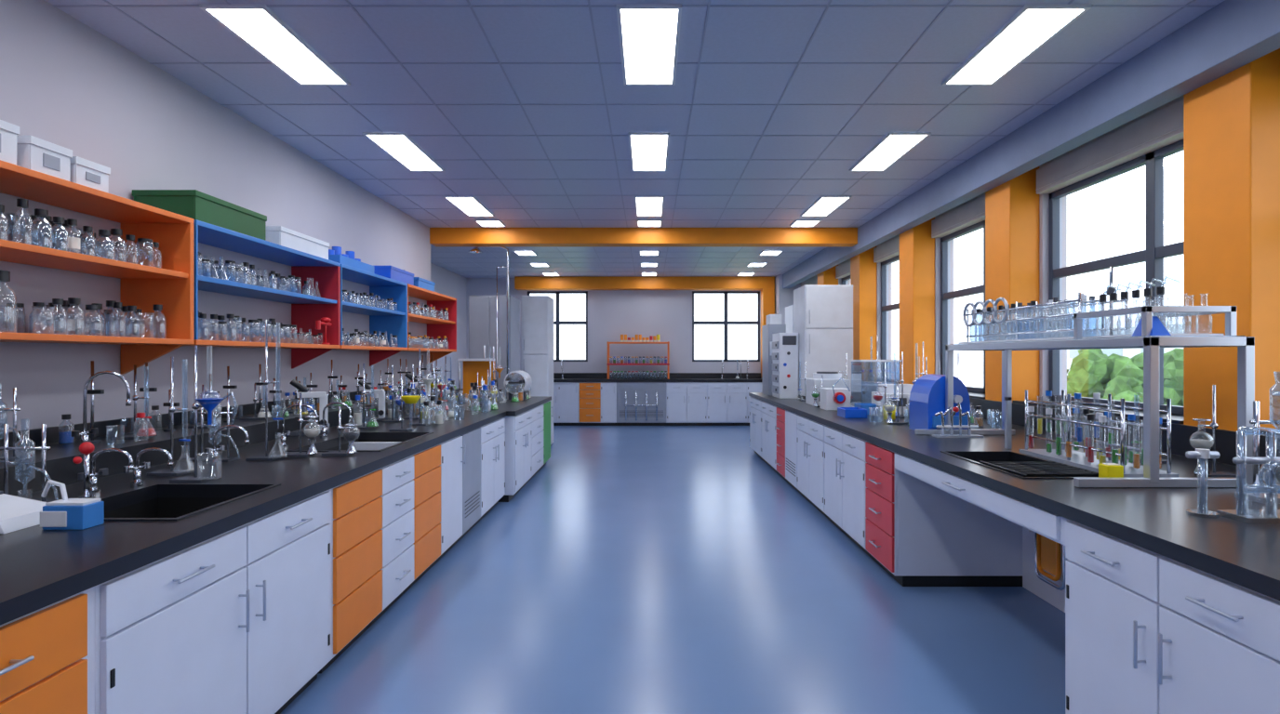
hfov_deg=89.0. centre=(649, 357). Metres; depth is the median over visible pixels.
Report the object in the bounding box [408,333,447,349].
glass bottles
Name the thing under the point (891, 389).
spectrophotometer
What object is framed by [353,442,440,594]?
base cabinet
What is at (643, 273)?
ceiling light panel
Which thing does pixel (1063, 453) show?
test tube rack
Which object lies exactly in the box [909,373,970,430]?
container
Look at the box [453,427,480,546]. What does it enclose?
base cabinet
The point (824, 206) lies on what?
ceiling light panel
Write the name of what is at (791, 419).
base cabinet
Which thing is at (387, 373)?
support rod
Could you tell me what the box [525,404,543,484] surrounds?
base cabinet
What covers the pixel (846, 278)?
window
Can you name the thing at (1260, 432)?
trim
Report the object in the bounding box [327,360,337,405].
support rod
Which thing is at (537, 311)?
refrigerator
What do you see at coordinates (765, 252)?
ceiling light panel
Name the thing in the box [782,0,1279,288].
beam
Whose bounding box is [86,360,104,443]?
support rod
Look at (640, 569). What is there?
floor
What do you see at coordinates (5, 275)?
glass bottles
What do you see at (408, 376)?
microscope
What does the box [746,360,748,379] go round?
gooseneck faucet
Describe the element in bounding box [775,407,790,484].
base cabinet
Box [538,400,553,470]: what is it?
base cabinet
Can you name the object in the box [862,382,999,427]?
glassware
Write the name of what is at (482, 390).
stand
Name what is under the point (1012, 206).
column
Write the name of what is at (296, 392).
stand
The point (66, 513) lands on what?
box
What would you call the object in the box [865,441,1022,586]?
base cabinet
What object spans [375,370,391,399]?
stand
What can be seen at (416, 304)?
glass bottles
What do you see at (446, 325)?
wall shelf unit
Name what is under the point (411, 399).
stand
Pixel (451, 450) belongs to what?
base cabinet
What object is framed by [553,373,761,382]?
countertop
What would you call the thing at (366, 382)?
support rod
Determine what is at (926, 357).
stand
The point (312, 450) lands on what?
stand
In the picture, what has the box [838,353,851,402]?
stand
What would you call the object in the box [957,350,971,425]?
stand
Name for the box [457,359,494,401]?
box
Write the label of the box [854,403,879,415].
plastic tub
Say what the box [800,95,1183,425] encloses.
wall
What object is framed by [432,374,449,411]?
stand
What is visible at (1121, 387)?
tree
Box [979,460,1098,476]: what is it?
drying rack
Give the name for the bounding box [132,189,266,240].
storage box
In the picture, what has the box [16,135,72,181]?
storage box
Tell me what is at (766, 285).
beam
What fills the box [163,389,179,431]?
support rod
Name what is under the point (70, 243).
glass bottles
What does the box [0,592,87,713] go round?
base cabinet
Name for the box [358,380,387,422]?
microscope
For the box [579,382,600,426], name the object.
base cabinet
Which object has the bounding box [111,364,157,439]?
stand
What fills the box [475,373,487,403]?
stand
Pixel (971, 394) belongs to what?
trim
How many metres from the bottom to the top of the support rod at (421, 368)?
0.454 m
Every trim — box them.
[862,382,886,384]
[968,392,985,399]
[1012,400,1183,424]
[1259,430,1279,436]
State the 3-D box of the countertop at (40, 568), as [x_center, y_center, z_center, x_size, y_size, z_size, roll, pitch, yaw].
[-2.179,0.556,4.240,1.638,0.412,9.680,0,0,0]
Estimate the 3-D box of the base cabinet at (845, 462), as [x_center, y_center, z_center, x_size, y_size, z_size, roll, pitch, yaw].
[2.202,1.040,5.270,1.356,0.880,1.120,0,0,0]
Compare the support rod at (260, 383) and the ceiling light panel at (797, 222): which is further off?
the ceiling light panel at (797, 222)
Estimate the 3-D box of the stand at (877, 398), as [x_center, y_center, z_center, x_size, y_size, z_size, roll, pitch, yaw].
[2.175,0.300,6.050,0.190,0.500,0.090,0,0,0]
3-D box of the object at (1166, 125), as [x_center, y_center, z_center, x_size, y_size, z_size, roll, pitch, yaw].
[3.223,-1.450,4.530,0.055,0.200,1.720,0,0,0]
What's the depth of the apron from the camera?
3.27 m
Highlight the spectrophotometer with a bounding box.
[871,384,913,414]
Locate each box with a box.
[0,120,19,164]
[0,491,47,533]
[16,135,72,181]
[40,480,104,530]
[70,156,110,193]
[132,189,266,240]
[266,226,329,259]
[373,266,413,285]
[413,277,435,292]
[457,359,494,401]
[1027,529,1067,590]
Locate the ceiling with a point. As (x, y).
(526, 110)
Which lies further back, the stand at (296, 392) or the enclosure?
the enclosure
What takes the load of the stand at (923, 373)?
on the countertop at (1155, 520)
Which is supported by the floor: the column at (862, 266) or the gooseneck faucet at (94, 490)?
the column at (862, 266)
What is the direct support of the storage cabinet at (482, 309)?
on the floor
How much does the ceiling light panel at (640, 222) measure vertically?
0.016 m
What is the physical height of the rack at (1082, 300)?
0.285 m
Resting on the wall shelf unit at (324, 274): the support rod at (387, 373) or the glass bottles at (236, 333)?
the glass bottles at (236, 333)
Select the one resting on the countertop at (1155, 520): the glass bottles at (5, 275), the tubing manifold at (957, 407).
the tubing manifold at (957, 407)
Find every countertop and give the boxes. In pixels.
[0,385,551,626]
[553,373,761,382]
[748,386,1279,600]
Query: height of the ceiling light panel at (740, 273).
0.016 m
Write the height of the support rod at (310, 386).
0.301 m
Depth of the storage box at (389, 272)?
6.77 m
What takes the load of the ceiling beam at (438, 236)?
attached to the ceiling
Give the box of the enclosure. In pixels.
[850,360,901,407]
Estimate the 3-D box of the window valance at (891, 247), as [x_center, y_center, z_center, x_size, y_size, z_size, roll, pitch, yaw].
[3.223,-1.450,8.560,0.055,0.200,1.460,0,0,0]
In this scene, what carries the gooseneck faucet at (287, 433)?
on the countertop at (40, 568)
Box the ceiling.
[44,0,1224,278]
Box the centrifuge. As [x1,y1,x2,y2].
[805,372,850,405]
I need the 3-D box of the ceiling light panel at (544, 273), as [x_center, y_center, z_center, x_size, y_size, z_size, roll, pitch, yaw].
[-2.090,-1.760,13.810,0.330,0.016,0.460,0,0,0]
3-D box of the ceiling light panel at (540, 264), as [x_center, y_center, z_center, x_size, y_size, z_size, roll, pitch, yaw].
[-2.090,-1.760,12.410,0.330,0.016,0.460,0,0,0]
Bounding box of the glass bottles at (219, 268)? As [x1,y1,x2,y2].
[198,252,320,296]
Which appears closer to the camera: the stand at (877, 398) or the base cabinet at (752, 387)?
the stand at (877, 398)
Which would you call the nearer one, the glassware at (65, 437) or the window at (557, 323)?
the glassware at (65, 437)
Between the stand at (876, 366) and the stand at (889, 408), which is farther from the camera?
the stand at (876, 366)
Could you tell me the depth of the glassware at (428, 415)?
6.45 m
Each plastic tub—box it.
[837,407,866,418]
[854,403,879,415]
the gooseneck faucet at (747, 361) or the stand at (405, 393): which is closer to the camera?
the stand at (405, 393)
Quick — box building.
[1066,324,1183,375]
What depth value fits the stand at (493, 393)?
7.40 m
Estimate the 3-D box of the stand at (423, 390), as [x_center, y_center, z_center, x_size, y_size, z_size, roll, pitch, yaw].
[-2.695,0.296,7.625,0.190,0.269,0.090,0,0,0]
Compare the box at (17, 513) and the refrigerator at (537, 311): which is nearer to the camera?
the box at (17, 513)
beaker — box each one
[882,405,895,420]
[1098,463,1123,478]
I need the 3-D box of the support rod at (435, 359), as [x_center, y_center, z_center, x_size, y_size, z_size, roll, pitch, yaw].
[-2.770,0.227,8.500,0.080,0.407,0.060,0,0,0]
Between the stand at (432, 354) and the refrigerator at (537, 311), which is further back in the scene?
the refrigerator at (537, 311)
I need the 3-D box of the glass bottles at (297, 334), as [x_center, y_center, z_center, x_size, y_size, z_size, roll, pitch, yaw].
[-2.789,-0.162,5.136,0.264,0.123,0.438,0,0,0]
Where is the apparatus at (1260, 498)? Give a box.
[1234,400,1279,504]
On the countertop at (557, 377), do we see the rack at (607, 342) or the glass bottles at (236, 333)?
the rack at (607, 342)
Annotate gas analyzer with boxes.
[761,314,786,395]
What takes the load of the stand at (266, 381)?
on the countertop at (40, 568)
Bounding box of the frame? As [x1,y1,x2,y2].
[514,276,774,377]
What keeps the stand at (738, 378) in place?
on the countertop at (557, 377)
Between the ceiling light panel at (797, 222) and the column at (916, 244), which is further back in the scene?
the ceiling light panel at (797, 222)
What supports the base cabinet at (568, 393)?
on the floor
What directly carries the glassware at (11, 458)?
on the countertop at (40, 568)
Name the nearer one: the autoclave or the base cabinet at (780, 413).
the base cabinet at (780, 413)
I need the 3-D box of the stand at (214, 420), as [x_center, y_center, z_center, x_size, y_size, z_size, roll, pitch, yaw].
[-2.695,0.299,3.950,0.190,0.261,0.090,0,0,0]
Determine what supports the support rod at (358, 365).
on the countertop at (40, 568)
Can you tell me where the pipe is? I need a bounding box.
[468,246,508,396]
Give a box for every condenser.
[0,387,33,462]
[0,418,62,502]
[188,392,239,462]
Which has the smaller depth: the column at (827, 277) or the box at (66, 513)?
the box at (66, 513)
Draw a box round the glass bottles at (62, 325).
[3,297,165,338]
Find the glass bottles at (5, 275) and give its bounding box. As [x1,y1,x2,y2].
[0,270,16,333]
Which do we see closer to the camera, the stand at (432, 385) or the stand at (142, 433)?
the stand at (142, 433)
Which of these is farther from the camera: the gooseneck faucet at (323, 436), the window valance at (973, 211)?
the window valance at (973, 211)
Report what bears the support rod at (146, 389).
on the countertop at (40, 568)
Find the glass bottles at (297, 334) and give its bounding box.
[271,329,322,343]
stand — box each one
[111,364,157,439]
[146,357,194,476]
[169,346,238,483]
[184,385,222,428]
[239,384,271,420]
[245,320,287,460]
[280,392,320,457]
[287,376,311,413]
[321,406,359,456]
[327,379,343,408]
[350,363,378,429]
[351,372,366,403]
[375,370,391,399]
[381,365,404,422]
[388,374,420,431]
[393,373,407,397]
[403,364,426,419]
[408,348,442,426]
[416,371,425,394]
[426,386,439,411]
[429,368,443,409]
[430,354,440,391]
[432,366,451,412]
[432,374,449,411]
[444,356,453,389]
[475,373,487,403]
[479,376,492,407]
[480,369,497,405]
[493,346,508,402]
[735,351,744,379]
[800,360,806,401]
[812,375,822,407]
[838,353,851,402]
[867,334,879,401]
[873,362,886,416]
[883,381,908,425]
[892,351,909,418]
[912,357,927,384]
[915,342,924,375]
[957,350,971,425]
[1127,395,1166,464]
[1188,385,1236,478]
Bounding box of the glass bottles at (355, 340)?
[342,328,397,346]
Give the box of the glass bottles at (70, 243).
[0,199,161,268]
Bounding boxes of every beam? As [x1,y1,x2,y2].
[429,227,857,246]
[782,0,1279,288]
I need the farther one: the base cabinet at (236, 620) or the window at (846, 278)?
the window at (846, 278)
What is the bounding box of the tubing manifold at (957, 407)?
[932,402,983,438]
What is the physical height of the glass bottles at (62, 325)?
0.193 m
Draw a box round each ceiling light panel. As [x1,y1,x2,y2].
[199,3,350,85]
[362,132,445,171]
[443,196,494,216]
[474,219,506,226]
[513,250,537,255]
[528,262,549,266]
[541,272,559,276]
[616,3,681,85]
[627,132,670,171]
[634,196,664,216]
[636,219,662,226]
[639,250,659,255]
[640,262,657,266]
[640,272,657,276]
[736,272,755,276]
[746,262,767,266]
[758,250,783,255]
[788,219,821,226]
[800,196,851,216]
[849,132,931,171]
[941,3,1092,85]
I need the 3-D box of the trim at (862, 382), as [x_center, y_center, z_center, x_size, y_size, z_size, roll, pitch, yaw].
[3.150,0.370,8.560,0.300,0.020,1.440,0,0,0]
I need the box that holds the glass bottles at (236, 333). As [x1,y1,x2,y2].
[198,310,296,343]
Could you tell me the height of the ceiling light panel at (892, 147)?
0.016 m
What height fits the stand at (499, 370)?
0.680 m
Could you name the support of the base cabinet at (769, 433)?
on the floor
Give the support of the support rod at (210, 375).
on the countertop at (40, 568)
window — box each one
[527,291,587,361]
[692,291,759,361]
[841,275,850,284]
[880,254,899,384]
[940,220,985,393]
[1048,139,1183,415]
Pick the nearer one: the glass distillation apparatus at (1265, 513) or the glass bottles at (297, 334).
the glass distillation apparatus at (1265, 513)
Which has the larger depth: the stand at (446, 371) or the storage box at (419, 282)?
the stand at (446, 371)
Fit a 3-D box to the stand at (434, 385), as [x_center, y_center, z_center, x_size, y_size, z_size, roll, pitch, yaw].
[-2.031,0.322,6.330,0.271,0.457,0.110,0,0,0]
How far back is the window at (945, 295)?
7.31 m
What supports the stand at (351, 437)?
on the countertop at (40, 568)
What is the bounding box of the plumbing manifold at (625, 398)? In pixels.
[623,391,658,421]
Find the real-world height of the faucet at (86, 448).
0.224 m
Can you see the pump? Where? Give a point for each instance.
(830, 398)
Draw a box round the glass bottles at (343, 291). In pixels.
[342,290,397,311]
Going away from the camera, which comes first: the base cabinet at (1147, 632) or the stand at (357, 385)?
the base cabinet at (1147, 632)
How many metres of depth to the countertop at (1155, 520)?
2.76 m
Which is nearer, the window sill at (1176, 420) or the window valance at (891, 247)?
the window sill at (1176, 420)
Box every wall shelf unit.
[0,160,193,374]
[184,219,340,369]
[333,264,407,366]
[401,283,456,364]
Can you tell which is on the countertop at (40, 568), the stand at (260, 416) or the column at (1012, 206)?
the stand at (260, 416)
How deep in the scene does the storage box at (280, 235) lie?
4.91 m
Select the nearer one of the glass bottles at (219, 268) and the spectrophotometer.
the glass bottles at (219, 268)
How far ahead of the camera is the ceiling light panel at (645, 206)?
7.57 m
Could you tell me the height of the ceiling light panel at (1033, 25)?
0.016 m
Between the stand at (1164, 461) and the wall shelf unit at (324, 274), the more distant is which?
the wall shelf unit at (324, 274)
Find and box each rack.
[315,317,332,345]
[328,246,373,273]
[606,341,669,379]
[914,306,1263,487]
[958,292,1129,344]
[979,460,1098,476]
[1019,390,1178,478]
[1085,276,1223,338]
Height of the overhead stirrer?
0.360 m
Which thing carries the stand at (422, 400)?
on the countertop at (40, 568)
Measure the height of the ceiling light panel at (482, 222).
0.016 m
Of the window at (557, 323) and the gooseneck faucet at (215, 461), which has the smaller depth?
the gooseneck faucet at (215, 461)
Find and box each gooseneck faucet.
[71,371,131,451]
[77,448,133,495]
[123,447,173,488]
[205,425,249,466]
[276,403,318,448]
[317,401,351,439]
[720,360,723,379]
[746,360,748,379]
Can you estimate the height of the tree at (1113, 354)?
6.616 m
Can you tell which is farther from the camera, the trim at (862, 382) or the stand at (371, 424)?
the trim at (862, 382)
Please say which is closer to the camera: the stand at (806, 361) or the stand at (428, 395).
the stand at (428, 395)
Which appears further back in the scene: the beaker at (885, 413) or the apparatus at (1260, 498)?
the beaker at (885, 413)
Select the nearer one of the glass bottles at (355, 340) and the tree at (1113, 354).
the glass bottles at (355, 340)
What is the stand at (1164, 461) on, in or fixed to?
on the countertop at (1155, 520)
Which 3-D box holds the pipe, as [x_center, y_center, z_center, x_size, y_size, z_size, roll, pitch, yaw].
[-2.266,-0.054,9.200,0.568,3.068,0.200,0,0,0]
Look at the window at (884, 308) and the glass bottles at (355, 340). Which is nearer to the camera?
the glass bottles at (355, 340)
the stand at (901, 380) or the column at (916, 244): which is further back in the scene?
the column at (916, 244)
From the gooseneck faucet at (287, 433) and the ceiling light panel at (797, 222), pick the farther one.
the ceiling light panel at (797, 222)
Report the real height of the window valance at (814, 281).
0.200 m
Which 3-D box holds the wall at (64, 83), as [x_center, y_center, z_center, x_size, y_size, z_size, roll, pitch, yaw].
[-3.650,-0.145,6.550,1.300,3.250,16.100,0,0,0]
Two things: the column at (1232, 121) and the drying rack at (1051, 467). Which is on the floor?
the column at (1232, 121)
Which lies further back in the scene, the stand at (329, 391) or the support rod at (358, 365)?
the support rod at (358, 365)
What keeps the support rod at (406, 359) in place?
on the countertop at (40, 568)
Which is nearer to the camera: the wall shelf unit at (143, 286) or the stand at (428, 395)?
the wall shelf unit at (143, 286)
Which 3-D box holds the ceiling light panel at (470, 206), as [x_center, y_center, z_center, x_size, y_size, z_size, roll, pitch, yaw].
[-2.090,-1.760,7.625,0.330,0.016,0.990,0,0,0]
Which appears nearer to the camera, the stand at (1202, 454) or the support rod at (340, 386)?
the stand at (1202, 454)
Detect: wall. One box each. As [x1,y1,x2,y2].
[0,0,466,432]
[466,274,800,378]
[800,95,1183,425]
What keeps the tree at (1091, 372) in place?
on the ground
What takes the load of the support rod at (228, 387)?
on the countertop at (40, 568)
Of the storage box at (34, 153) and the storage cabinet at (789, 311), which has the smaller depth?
the storage box at (34, 153)
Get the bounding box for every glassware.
[58,378,457,444]
[353,379,531,426]
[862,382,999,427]
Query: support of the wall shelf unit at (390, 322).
attached to the wall at (64, 83)
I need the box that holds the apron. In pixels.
[894,452,1067,613]
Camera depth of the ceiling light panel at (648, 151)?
5.53 m
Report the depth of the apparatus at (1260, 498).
2.49 m
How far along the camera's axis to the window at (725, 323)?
14.65 m
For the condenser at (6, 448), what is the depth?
2.42 m
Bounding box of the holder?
[1132,316,1171,336]
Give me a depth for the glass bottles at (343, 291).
6.38 m
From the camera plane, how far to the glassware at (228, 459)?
3.44 m
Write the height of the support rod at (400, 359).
0.411 m
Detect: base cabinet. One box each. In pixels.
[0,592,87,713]
[81,488,332,713]
[317,468,382,674]
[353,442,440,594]
[354,435,466,567]
[370,455,414,626]
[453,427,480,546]
[473,417,505,526]
[498,410,532,502]
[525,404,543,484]
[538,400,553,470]
[553,382,559,426]
[558,382,579,426]
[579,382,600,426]
[600,382,616,426]
[616,382,666,426]
[666,382,706,426]
[706,382,746,426]
[746,382,761,426]
[749,397,766,463]
[761,400,782,477]
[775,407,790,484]
[785,410,802,495]
[797,414,831,521]
[824,426,874,560]
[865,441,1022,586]
[1065,519,1279,713]
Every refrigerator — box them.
[521,295,553,446]
[793,284,853,399]
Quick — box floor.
[280,426,1065,713]
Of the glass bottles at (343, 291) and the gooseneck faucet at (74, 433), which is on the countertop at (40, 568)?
the gooseneck faucet at (74, 433)
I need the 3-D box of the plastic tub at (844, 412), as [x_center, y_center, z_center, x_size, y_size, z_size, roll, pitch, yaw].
[1.860,0.510,5.975,0.200,0.080,0.250,0,0,0]
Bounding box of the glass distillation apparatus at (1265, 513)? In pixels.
[1217,372,1279,524]
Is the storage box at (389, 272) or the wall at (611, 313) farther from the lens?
the wall at (611, 313)
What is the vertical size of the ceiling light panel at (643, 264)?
0.016 m
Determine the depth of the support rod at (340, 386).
5.87 m
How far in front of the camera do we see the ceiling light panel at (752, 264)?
12.37 m
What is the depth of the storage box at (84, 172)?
3.07 m
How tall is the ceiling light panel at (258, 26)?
0.016 m
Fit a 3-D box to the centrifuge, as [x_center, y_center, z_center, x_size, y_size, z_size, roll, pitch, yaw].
[2.050,0.360,7.485,0.400,0.380,0.430,0,0,0]
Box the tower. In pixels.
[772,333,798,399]
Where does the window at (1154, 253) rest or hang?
in the wall at (1044, 197)
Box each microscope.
[289,379,330,436]
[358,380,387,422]
[404,373,431,413]
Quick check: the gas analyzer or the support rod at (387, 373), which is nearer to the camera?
the support rod at (387, 373)
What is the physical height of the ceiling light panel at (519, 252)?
0.016 m
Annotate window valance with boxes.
[803,276,817,285]
[835,260,850,279]
[873,236,899,262]
[931,195,985,238]
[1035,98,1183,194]
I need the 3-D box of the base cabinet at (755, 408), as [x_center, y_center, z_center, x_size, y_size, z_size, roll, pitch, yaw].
[2.202,1.040,9.575,1.356,0.880,1.050,0,0,0]
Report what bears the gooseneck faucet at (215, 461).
on the countertop at (40, 568)
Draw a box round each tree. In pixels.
[1066,347,1183,399]
[1066,353,1125,381]
[1105,356,1183,406]
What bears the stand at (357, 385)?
on the countertop at (40, 568)
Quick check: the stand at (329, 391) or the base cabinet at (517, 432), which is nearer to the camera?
the stand at (329, 391)
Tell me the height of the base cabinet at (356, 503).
0.880 m
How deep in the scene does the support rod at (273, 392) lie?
4.82 m
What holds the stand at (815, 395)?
on the countertop at (1155, 520)
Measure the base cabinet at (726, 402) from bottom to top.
0.940 m
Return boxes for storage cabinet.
[468,295,519,396]
[785,305,793,333]
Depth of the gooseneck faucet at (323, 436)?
4.39 m
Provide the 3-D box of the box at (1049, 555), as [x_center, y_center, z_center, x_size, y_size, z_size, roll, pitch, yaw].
[2.334,1.061,3.859,0.132,0.482,0.562,0,0,0]
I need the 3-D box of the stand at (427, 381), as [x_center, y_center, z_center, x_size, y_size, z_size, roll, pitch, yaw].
[-1.792,0.242,5.250,0.271,0.615,0.110,0,0,0]
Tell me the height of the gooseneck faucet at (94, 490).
0.187 m
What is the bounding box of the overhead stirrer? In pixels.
[1106,266,1116,335]
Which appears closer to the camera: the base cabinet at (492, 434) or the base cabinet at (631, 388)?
the base cabinet at (492, 434)
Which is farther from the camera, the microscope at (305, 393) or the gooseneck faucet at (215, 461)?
the microscope at (305, 393)
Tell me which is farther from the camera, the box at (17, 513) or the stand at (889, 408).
the stand at (889, 408)
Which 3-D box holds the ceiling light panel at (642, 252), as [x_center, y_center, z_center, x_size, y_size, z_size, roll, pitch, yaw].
[0.000,-1.760,11.010,0.330,0.016,0.460,0,0,0]
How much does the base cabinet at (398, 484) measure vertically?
0.880 m
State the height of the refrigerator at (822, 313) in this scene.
1.470 m
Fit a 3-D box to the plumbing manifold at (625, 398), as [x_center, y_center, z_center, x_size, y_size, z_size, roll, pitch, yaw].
[-0.175,1.045,13.910,0.750,0.630,0.079,0,0,0]
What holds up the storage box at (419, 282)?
on the wall shelf unit at (446, 325)
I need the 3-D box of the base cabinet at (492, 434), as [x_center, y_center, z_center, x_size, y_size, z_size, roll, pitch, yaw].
[-2.152,1.040,6.130,1.456,0.880,0.940,0,0,0]
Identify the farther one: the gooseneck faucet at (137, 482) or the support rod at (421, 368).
the support rod at (421, 368)
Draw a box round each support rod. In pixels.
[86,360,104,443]
[139,362,157,428]
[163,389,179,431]
[204,373,219,425]
[222,366,237,422]
[254,364,265,416]
[268,378,281,415]
[306,373,317,404]
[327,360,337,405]
[337,375,346,401]
[355,364,362,401]
[364,373,372,397]
[385,359,391,386]
[397,359,405,395]
[405,359,411,391]
[420,355,426,389]
[435,359,439,384]
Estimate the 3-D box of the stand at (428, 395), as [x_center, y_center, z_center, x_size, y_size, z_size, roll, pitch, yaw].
[-2.033,0.381,6.060,0.190,0.339,0.090,0,0,0]
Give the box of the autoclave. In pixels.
[503,370,532,399]
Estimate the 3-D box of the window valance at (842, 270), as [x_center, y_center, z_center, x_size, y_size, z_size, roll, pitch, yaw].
[3.223,-1.450,10.460,0.055,0.200,1.460,0,0,0]
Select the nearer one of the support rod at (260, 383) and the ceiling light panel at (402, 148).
the support rod at (260, 383)
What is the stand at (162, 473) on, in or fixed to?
on the countertop at (40, 568)
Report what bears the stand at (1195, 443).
on the countertop at (1155, 520)
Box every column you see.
[817,265,838,284]
[850,246,876,382]
[899,217,934,384]
[985,166,1039,404]
[1183,48,1279,431]
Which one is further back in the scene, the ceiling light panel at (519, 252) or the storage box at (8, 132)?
the ceiling light panel at (519, 252)
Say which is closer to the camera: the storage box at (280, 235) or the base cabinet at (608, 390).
the storage box at (280, 235)
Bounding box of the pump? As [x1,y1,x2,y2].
[819,377,850,410]
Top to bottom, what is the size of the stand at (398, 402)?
0.482 m
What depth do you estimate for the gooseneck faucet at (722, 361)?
14.29 m
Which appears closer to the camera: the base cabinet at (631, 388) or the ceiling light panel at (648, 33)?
the ceiling light panel at (648, 33)
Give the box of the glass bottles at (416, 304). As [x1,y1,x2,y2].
[408,302,447,319]
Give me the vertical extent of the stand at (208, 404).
0.600 m
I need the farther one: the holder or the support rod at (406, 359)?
the support rod at (406, 359)

